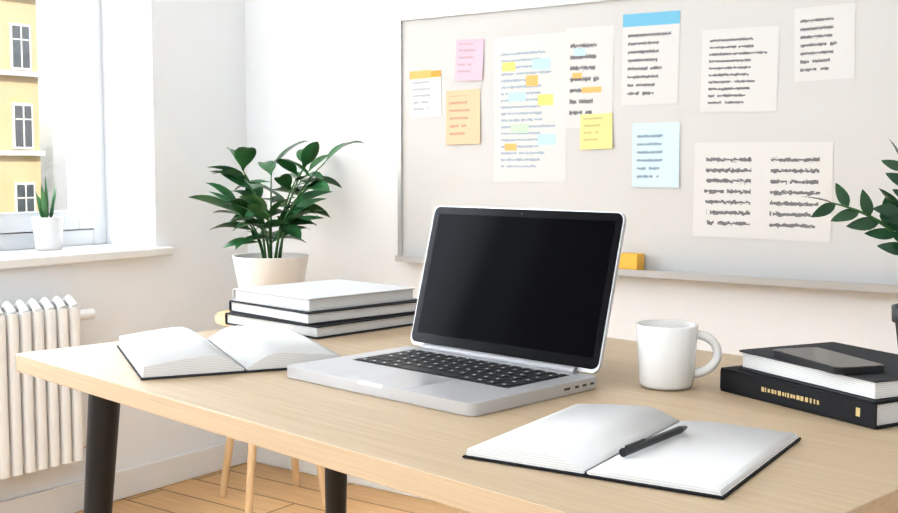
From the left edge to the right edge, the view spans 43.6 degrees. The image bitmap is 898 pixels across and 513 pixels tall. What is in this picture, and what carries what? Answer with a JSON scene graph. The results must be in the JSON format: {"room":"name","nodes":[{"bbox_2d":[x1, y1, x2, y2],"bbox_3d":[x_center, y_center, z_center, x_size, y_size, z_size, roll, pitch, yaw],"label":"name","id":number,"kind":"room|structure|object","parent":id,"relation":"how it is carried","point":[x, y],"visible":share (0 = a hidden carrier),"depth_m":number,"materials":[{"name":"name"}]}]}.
{"room":"office","nodes":[
{"label":"office","id":0,"kind":"room"},
{"bbox_2d":[0,0,247,501],"bbox_3d":[-2.003,-0.457,2.326,0.320,2.600,4.000,3,6,36],"label":"wall","id":1,"kind":"structure","parent":0,"point":[174,90],"depth_m":3.61,"materials":[{"name":"paint"}]},
{"bbox_2d":[0,294,95,478],"bbox_3d":[-1.373,0.468,2.897,0.114,0.664,1.059,3,6,36],"label":"radiator","id":2,"kind":"object","parent":1,"relation":"attached to","point":[41,424],"visible":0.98,"depth_m":3.12,"materials":[{"name":"white metal"}]},
{"bbox_2d":[0,0,106,250],"bbox_3d":[-1.901,-0.693,2.605,0.095,1.474,2.600,3,6,36],"label":"window","id":3,"kind":"structure","parent":1,"relation":"in","point":[84,216],"depth_m":3.60,"materials":[{"name":"glass"}]},
{"bbox_2d":[0,244,172,269],"bbox_3d":[-1.802,0.063,2.594,0.340,0.030,2.680,3,6,36],"label":"window sill","id":4,"kind":"structure","parent":1,"relation":"attached to","point":[20,258],"depth_m":3.35,"materials":[{"name":"white paint"}]},
{"bbox_2d":[32,176,63,249],"bbox_3d":[-1.226,-0.135,3.429,0.092,0.228,0.092,3,6,36],"label":"succulent pot","id":5,"kind":"object","parent":4,"relation":"on","point":[47,229],"visible":0.98,"depth_m":3.40,"materials":[{"name":"white ceramic"}]},
{"bbox_2d":[0,440,247,512],"bbox_3d":[-1.867,0.802,2.329,0.016,0.090,4.000,3,6,36],"label":"baseboard","id":6,"kind":"structure","parent":1,"relation":"attached to","point":[132,481],"depth_m":3.54,"materials":[{"name":"white"}]},
{"bbox_2d":[75,462,468,512],"bbox_3d":[-0.133,0.999,1.076,4.950,0.100,4.300,3,6,36],"label":"floor","id":7,"kind":"structure","parent":0,"point":[276,490],"depth_m":3.49,"materials":[{"name":"brown wood"}]},
{"bbox_2d":[215,310,324,512],"bbox_3d":[-0.541,0.464,3.442,0.351,0.586,0.351,3,6,36],"label":"stand","id":8,"kind":"object","parent":7,"relation":"on","point":[229,444],"visible":0.19,"depth_m":3.40,"materials":[{"name":"brown wood"}]},
{"bbox_2d":[189,141,364,287],"bbox_3d":[-0.505,-0.091,3.401,0.484,0.525,0.538,3,6,36],"label":"plant","id":9,"kind":"object","parent":8,"relation":"on","point":[264,268],"visible":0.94,"depth_m":3.33,"materials":[{"name":"green plant"}]},
{"bbox_2d":[16,325,897,512],"bbox_3d":[0.054,0.535,1.600,0.800,0.741,1.285,-4,6,-44],"label":"desk","id":10,"kind":"object","parent":7,"relation":"on","point":[826,465],"visible":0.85,"depth_m":1.28,"materials":[{"name":"brown wood"}]},
{"bbox_2d":[117,326,340,379],"bbox_3d":[-0.345,0.139,1.727,0.288,0.027,0.306,-2,5,-22],"label":"open book","id":11,"kind":"object","parent":10,"relation":"on","point":[173,352],"visible":0.9,"depth_m":1.65,"materials":[{"name":"white paper"}]},
{"bbox_2d":[225,279,417,338],"bbox_3d":[-0.224,0.091,2.082,0.266,0.066,0.290,4,6,43],"label":"books","id":12,"kind":"object","parent":10,"relation":"on","point":[324,309],"visible":0.88,"depth_m":2.00,"materials":[{"name":"grey paper"}]},
{"bbox_2d":[287,206,625,415],"bbox_3d":[0.005,0.054,1.530,0.360,0.230,0.303,5,6,44],"label":"laptop","id":13,"kind":"object","parent":10,"relation":"on","point":[513,307],"visible":1,"depth_m":1.56,"materials":[{"name":"silver metal"}]},
{"bbox_2d":[462,404,800,499],"bbox_3d":[0.195,0.191,1.163,0.268,0.016,0.256,3,5,32],"label":"open notebook","id":14,"kind":"object","parent":10,"relation":"on","point":[717,460],"visible":0.9,"depth_m":1.12,"materials":[{"name":"white paper"}]},
{"bbox_2d":[619,425,687,456],"bbox_3d":[0.212,0.186,1.149,0.009,0.010,0.139,4,6,38],"label":"pen","id":15,"kind":"object","parent":14,"relation":"on","point":[634,447],"visible":0.96,"depth_m":1.13,"materials":[{"name":"black plastic"}]},
{"bbox_2d":[636,319,721,390],"bbox_3d":[0.304,0.131,1.485,0.112,0.084,0.081,0,5,6],"label":"mug","id":16,"kind":"object","parent":10,"relation":"on","point":[666,349],"visible":1,"depth_m":1.46,"materials":[{"name":"white ceramic"}]},
{"bbox_2d":[720,342,897,428],"bbox_3d":[0.491,0.153,1.389,0.177,0.055,0.260,-3,5,-29],"label":"books","id":17,"kind":"object","parent":10,"relation":"on","point":[869,400],"visible":0.81,"depth_m":1.34,"materials":[{"name":"black paper"}]},
{"bbox_2d":[773,347,884,374],"bbox_3d":[0.452,0.124,1.344,0.067,0.008,0.138,-1,5,-16],"label":"phone","id":18,"kind":"object","parent":17,"relation":"on","point":[828,361],"visible":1,"depth_m":1.32,"materials":[{"name":"black glass"}]},
{"bbox_2d":[801,139,897,343],"bbox_3d":[0.650,0.007,1.507,0.273,0.327,0.268,3,6,36],"label":"plant","id":19,"kind":"object","parent":10,"relation":"on","point":[887,209],"visible":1,"depth_m":1.47,"materials":[{"name":"green plant"}]},
{"bbox_2d":[245,0,897,355],"bbox_3d":[1.090,-0.482,2.638,4.950,2.600,0.150,3,6,36],"label":"wall","id":20,"kind":"structure","parent":0,"point":[323,73],"depth_m":3.54,"materials":[{"name":"paint"}]},
{"bbox_2d":[256,446,430,500],"bbox_3d":[1.116,0.779,2.618,4.464,0.090,0.016,3,6,36],"label":"baseboard","id":21,"kind":"structure","parent":20,"relation":"attached to","point":[269,457],"depth_m":3.79,"materials":[{"name":"white"}]},
{"bbox_2d":[395,0,897,293],"bbox_3d":[0.624,-0.311,2.849,1.963,0.743,0.078,3,6,36],"label":"whiteboard","id":22,"kind":"object","parent":20,"relation":"attached to","point":[707,140],"visible":0.98,"depth_m":2.91,"materials":[{"name":"white plastic"}]},
{"label":"outside","id":23,"kind":"structure","parent":0,"visible":0},
{"bbox_2d":[0,0,45,212],"bbox_3d":[-26.294,-4.060,38.061,8.350,28.000,23.000,3,6,36],"label":"building","id":24,"kind":"structure","parent":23,"point":[20,156],"depth_m":44.18,"materials":[{"name":"paint"}]}
]}

